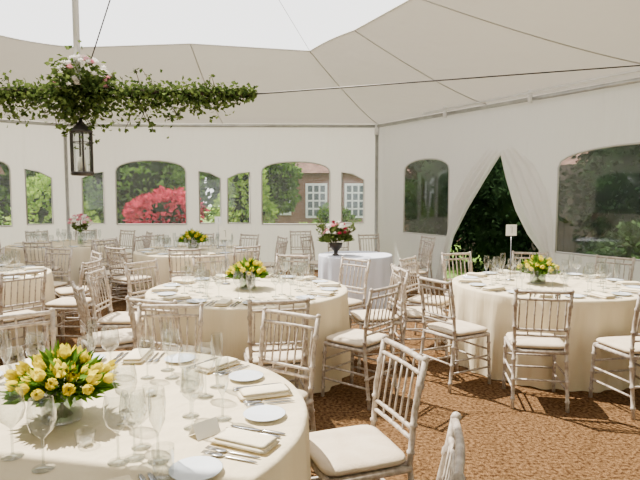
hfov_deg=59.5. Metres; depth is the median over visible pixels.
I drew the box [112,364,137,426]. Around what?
wine glass
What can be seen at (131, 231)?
dining chair
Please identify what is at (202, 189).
tree
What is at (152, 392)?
tealight holder
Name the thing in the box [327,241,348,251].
dining chair
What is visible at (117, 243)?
dining chair
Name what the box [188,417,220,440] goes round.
place card
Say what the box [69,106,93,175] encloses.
hanging lantern
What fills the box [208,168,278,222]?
bush
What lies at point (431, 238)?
dining chair
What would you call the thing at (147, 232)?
dining chair
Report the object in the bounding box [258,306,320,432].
dining chair
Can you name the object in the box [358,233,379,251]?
dining chair
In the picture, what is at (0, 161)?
window
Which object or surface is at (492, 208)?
conifer hedge
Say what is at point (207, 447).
fork
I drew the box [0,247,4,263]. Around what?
dining chair
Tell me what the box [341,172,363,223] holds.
window
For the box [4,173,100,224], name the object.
bush
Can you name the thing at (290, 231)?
dining chair
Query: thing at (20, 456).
wine glass
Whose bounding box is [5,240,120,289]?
tablecloth
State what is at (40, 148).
wall
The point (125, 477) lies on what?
folded napkin
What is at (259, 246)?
dining chair
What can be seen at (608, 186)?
tree
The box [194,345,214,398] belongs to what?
wine glass
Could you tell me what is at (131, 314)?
dining chair
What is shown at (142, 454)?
wine glass
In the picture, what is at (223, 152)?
wall
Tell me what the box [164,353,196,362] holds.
plate
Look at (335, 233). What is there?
flower arrangement
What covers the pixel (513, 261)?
dining chair
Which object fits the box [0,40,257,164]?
ivy garland
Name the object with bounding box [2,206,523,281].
lawn
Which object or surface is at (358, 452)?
dining chair
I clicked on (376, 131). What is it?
tent pole
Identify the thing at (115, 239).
dining chair
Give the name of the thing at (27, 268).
place settings
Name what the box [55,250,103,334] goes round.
dining chair
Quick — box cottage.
[561,152,587,164]
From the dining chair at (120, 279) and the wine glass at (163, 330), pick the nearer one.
the wine glass at (163, 330)
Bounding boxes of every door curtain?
[435,149,499,280]
[500,147,555,264]
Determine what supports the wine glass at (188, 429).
on the tablecloth at (289, 459)
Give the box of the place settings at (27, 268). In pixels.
[0,263,45,279]
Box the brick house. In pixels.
[278,162,460,239]
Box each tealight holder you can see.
[74,433,95,447]
[142,385,158,396]
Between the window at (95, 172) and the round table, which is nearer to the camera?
the round table
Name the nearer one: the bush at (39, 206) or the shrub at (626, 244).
the shrub at (626, 244)
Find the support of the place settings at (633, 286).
on the tablecloth at (592, 319)
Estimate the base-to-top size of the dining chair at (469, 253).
0.923 m
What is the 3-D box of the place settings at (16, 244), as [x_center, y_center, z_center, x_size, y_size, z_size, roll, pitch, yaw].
[-4.449,0.054,9.736,1.712,0.028,1.681,0,5,0]
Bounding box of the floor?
[0,270,639,479]
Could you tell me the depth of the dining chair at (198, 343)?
3.54 m
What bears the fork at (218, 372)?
on the tablecloth at (289, 459)
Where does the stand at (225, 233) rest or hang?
on the tablecloth at (228, 322)
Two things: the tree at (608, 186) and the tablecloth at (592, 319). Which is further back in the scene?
the tree at (608, 186)
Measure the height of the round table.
0.760 m
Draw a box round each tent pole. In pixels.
[62,122,70,238]
[374,124,378,250]
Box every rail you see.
[0,77,639,127]
[422,69,639,117]
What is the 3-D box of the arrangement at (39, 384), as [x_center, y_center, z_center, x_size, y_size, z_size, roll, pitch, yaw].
[-0.977,0.527,2.124,0.448,0.306,0.418,0,5,0]
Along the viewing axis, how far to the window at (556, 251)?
8.06 m
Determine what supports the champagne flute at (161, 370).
on the tablecloth at (289, 459)
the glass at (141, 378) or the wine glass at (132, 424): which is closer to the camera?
the wine glass at (132, 424)
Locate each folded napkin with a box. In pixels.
[24,358,33,367]
[107,475,132,479]
[121,348,152,362]
[194,356,240,372]
[209,427,279,453]
[235,383,292,400]
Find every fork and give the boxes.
[201,450,256,462]
[206,445,260,457]
[212,364,243,373]
[218,365,248,374]
[243,398,290,402]
[245,400,294,405]
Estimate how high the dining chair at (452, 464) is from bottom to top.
0.923 m
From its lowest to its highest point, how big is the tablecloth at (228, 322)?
0.750 m
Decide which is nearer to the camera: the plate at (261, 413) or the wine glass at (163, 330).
the plate at (261, 413)
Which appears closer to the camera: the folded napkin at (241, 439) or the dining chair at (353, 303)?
the folded napkin at (241, 439)
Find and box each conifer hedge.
[404,160,477,266]
[441,155,580,272]
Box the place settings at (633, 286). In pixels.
[458,269,639,298]
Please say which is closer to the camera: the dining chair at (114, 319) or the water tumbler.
the water tumbler
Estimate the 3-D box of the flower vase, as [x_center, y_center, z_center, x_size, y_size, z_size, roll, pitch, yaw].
[-4.135,-0.195,9.615,0.461,0.543,0.440,2,5,23]
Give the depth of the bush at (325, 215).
17.83 m
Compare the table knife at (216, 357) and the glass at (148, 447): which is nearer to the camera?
the glass at (148, 447)
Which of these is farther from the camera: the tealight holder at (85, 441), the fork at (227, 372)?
the fork at (227, 372)
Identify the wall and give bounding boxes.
[0,118,66,250]
[67,123,374,269]
[378,76,639,281]
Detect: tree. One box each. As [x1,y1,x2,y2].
[0,162,38,225]
[6,169,207,220]
[200,173,228,221]
[262,162,303,222]
[560,144,639,252]
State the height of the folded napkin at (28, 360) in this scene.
0.028 m
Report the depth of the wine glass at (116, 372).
2.67 m
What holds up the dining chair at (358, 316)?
on the floor
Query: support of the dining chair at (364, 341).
on the floor
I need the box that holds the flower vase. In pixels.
[67,213,92,244]
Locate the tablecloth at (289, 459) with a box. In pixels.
[0,351,310,479]
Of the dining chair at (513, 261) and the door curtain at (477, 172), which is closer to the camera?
the dining chair at (513, 261)
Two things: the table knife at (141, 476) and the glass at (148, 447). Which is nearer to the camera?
the table knife at (141, 476)
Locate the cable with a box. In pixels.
[1,65,639,95]
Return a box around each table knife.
[114,352,128,363]
[138,473,145,479]
[147,472,156,479]
[185,357,217,367]
[226,427,280,437]
[230,425,285,434]
[234,383,278,387]
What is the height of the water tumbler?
0.100 m
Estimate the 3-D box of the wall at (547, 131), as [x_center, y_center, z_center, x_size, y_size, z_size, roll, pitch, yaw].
[3.528,-0.603,8.115,0.008,3.100,9.000,-3,5,-31]
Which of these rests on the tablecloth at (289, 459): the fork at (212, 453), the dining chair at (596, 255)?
the fork at (212, 453)
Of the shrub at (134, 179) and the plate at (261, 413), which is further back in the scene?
the shrub at (134, 179)
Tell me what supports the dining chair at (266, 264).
on the floor
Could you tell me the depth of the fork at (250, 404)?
2.27 m
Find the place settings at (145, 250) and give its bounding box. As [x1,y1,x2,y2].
[137,244,250,255]
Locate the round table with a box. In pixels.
[318,251,392,314]
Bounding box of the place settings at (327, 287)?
[151,273,341,306]
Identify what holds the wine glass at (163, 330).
on the tablecloth at (289, 459)
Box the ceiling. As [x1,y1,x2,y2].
[0,0,639,123]
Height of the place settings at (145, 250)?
0.028 m
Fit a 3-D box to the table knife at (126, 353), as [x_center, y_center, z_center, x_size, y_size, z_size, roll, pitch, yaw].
[-1.035,0.613,2.906,0.018,0.007,0.222,0,5,1]
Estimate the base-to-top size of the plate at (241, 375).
0.016 m
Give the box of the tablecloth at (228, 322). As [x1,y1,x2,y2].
[144,275,350,392]
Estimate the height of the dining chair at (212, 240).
0.923 m
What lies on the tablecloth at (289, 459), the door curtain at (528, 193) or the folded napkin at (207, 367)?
the folded napkin at (207, 367)
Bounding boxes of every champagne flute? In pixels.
[147,388,168,465]
[160,322,174,371]
[210,337,224,388]
[215,357,231,420]
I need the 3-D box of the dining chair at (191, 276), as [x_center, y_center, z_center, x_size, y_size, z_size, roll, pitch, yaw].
[-1.786,0.542,7.479,0.426,0.923,0.500,-1,5,-10]
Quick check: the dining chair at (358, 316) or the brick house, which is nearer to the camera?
the dining chair at (358, 316)
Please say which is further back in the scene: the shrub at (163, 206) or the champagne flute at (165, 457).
the shrub at (163, 206)
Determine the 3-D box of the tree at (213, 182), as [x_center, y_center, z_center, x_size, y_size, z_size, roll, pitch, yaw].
[-3.184,-4.302,31.250,10.373,7.806,8.612,3,6,34]
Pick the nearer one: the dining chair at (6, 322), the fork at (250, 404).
the fork at (250, 404)
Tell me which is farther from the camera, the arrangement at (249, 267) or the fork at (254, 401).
the arrangement at (249, 267)
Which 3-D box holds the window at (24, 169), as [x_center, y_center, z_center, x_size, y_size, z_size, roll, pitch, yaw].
[-5.743,-0.876,11.458,0.508,1.137,0.024,-3,6,-35]
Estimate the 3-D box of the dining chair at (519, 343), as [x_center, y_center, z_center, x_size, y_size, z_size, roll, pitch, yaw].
[1.674,0.795,4.344,0.426,0.923,0.500,1,5,10]
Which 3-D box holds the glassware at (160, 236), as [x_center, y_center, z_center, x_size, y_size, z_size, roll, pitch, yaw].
[-1.930,0.036,8.631,1.221,0.240,1.215,0,5,0]
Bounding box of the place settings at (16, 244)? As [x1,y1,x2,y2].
[9,239,112,247]
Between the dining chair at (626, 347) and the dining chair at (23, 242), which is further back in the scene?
the dining chair at (23, 242)
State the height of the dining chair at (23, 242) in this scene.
0.923 m
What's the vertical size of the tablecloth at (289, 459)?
0.750 m
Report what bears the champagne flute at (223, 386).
on the tablecloth at (289, 459)
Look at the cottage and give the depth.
19.99 m
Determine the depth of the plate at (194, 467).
1.72 m
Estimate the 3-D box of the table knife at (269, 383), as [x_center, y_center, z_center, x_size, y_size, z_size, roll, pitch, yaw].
[-0.276,0.647,2.490,0.222,0.007,0.018,-1,5,-16]
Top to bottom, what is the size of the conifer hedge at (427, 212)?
3.342 m
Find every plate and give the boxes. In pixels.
[91,353,105,358]
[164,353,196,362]
[168,456,222,479]
[228,370,263,381]
[243,405,285,421]
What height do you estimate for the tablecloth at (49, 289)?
0.750 m
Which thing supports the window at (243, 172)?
in the wall at (223, 152)
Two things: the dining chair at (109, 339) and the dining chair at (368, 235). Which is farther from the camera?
the dining chair at (368, 235)
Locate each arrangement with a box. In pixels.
[0,340,120,425]
[178,228,208,248]
[225,255,270,289]
[516,253,561,283]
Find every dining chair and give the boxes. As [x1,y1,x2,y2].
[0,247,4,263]
[0,268,47,364]
[0,308,55,364]
[22,241,62,281]
[25,230,48,241]
[41,258,102,349]
[44,247,74,316]
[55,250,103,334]
[70,281,142,352]
[75,229,96,239]
[79,238,117,297]
[85,266,143,351]
[93,241,127,298]
[102,237,132,295]
[105,246,153,313]
[111,234,146,272]
[119,229,135,256]
[123,231,152,258]
[124,259,159,350]
[125,296,215,355]
[136,302,203,353]
[142,234,165,247]
[167,248,200,281]
[191,233,213,244]
[192,254,228,277]
[233,245,260,264]
[239,233,258,258]
[243,297,310,429]
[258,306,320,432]
[262,236,287,274]
[266,240,287,274]
[275,253,310,275]
[289,230,312,275]
[300,235,317,277]
[309,334,429,479]
[321,282,401,409]
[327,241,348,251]
[339,256,370,330]
[349,264,409,371]
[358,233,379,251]
[390,264,448,365]
[393,240,433,305]
[398,236,435,293]
[399,255,448,348]
[417,275,490,392]
[436,412,465,479]
[441,251,472,319]
[502,288,574,412]
[511,251,547,270]
[588,292,639,419]
[594,254,635,280]
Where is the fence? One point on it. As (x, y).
(565, 231)
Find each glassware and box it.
[27,230,99,245]
[154,236,232,253]
[180,258,314,300]
[488,253,620,292]
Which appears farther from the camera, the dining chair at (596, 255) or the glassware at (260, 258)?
the dining chair at (596, 255)
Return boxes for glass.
[0,390,25,460]
[26,397,56,473]
[100,326,119,373]
[102,394,131,466]
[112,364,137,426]
[119,390,147,461]
[128,392,151,450]
[138,338,154,379]
[162,330,180,379]
[178,349,195,392]
[180,366,203,430]
[180,369,199,418]
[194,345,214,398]
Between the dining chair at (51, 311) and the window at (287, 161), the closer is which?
the dining chair at (51, 311)
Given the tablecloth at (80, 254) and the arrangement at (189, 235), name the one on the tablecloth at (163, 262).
the arrangement at (189, 235)
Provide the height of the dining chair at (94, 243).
0.923 m
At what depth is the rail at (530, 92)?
8.28 m
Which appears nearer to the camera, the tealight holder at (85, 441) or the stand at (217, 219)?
the tealight holder at (85, 441)
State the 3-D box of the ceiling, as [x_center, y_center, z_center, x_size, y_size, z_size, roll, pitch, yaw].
[-1.679,-2.342,4.294,15.174,1.003,15.131,0,5,0]
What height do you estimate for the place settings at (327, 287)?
0.028 m
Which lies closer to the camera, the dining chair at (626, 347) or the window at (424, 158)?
the dining chair at (626, 347)
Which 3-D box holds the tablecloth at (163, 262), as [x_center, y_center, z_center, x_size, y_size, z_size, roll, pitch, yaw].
[-1.928,0.531,8.680,1.858,0.750,1.863,-2,5,-21]
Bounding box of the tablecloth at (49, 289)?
[0,265,57,357]
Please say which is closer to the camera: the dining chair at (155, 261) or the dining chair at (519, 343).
the dining chair at (519, 343)
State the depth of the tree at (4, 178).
23.75 m
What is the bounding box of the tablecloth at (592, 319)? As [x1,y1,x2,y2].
[448,271,639,392]
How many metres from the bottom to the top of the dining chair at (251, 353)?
0.923 m
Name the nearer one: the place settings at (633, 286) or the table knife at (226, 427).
the table knife at (226, 427)
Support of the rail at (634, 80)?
attached to the tent pole at (376, 131)
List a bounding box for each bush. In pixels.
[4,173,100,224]
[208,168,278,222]
[311,202,361,222]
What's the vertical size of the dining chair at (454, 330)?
0.923 m
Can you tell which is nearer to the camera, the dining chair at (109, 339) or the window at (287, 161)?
the dining chair at (109, 339)
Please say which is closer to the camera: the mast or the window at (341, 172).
the mast
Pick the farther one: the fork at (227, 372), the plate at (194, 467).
the fork at (227, 372)
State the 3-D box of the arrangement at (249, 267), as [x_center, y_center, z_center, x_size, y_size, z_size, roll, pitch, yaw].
[-0.656,0.287,5.087,0.428,0.310,0.437,0,5,0]
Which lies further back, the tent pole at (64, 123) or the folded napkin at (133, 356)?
the tent pole at (64, 123)
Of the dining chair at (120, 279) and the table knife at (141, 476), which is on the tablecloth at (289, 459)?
the table knife at (141, 476)
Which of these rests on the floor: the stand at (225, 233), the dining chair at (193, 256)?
the dining chair at (193, 256)
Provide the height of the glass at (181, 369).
0.190 m
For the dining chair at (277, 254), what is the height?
0.923 m
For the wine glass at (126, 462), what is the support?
on the tablecloth at (289, 459)
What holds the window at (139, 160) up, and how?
in the wall at (223, 152)
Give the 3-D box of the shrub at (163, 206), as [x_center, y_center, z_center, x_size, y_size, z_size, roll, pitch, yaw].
[-4.024,-0.398,14.412,2.238,2.010,2.157,0,5,0]
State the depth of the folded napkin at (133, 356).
2.88 m
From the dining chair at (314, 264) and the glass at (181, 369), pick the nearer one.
the glass at (181, 369)
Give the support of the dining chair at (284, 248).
on the floor
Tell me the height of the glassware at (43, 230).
0.240 m
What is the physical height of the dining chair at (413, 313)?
0.923 m
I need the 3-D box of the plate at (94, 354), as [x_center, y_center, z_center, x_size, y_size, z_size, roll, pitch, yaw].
[-1.186,0.612,2.877,0.164,0.016,0.164,-3,6,-37]
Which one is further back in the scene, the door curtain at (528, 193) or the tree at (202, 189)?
the tree at (202, 189)
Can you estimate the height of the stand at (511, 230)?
0.555 m
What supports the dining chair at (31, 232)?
on the floor
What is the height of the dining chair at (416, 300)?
0.923 m
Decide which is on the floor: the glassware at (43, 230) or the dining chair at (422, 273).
the dining chair at (422, 273)
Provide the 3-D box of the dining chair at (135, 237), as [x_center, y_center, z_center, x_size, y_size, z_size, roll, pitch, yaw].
[-3.272,0.371,9.612,0.500,0.923,0.426,1,5,10]
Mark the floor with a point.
(599, 439)
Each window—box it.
[0,161,12,226]
[24,169,53,224]
[81,172,104,223]
[115,160,186,224]
[198,171,220,223]
[227,172,250,223]
[261,161,329,224]
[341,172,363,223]
[403,158,449,236]
[555,142,639,260]
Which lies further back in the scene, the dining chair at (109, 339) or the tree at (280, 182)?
the tree at (280, 182)
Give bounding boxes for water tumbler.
[151,444,174,479]
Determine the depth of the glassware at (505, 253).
5.37 m
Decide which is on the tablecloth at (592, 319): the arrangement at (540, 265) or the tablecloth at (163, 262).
the arrangement at (540, 265)
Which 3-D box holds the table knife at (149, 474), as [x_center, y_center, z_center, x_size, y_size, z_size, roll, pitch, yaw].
[-0.467,0.717,1.621,0.018,0.007,0.222,-3,5,-32]
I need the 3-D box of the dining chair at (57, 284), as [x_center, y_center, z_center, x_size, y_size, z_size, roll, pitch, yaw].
[-3.456,0.572,7.111,0.426,0.923,0.500,1,5,15]
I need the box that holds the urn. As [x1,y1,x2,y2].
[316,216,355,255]
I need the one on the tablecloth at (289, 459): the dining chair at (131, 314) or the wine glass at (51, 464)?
the wine glass at (51, 464)
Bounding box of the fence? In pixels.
[462,164,591,256]
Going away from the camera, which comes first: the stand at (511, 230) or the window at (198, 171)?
the stand at (511, 230)
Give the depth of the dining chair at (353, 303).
6.00 m
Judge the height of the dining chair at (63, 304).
0.923 m
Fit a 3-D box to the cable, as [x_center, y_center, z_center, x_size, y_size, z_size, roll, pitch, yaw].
[-2.060,-1.559,5.118,13.572,0.567,0.582,0,5,-2]
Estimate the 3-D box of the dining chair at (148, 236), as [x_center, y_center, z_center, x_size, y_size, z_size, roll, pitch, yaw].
[-2.729,0.373,9.584,0.426,0.923,0.500,-5,6,-45]
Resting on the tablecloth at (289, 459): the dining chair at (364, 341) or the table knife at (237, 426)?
the table knife at (237, 426)
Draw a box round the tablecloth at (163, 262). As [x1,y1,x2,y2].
[132,245,253,302]
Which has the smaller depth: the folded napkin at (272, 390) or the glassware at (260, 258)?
the folded napkin at (272, 390)
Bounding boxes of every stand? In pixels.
[215,217,220,248]
[219,228,230,284]
[505,225,516,280]
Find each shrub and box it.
[83,161,205,223]
[122,185,210,223]
[577,219,639,258]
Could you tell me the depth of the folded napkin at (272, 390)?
2.36 m
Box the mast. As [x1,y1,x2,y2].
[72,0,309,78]
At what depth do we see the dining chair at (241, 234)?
9.86 m
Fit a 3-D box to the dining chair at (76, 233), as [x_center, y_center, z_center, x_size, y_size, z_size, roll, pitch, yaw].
[-4.618,0.264,10.942,0.426,0.923,0.500,-1,5,-8]
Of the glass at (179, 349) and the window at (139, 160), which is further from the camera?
the window at (139, 160)
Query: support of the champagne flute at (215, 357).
on the tablecloth at (289, 459)

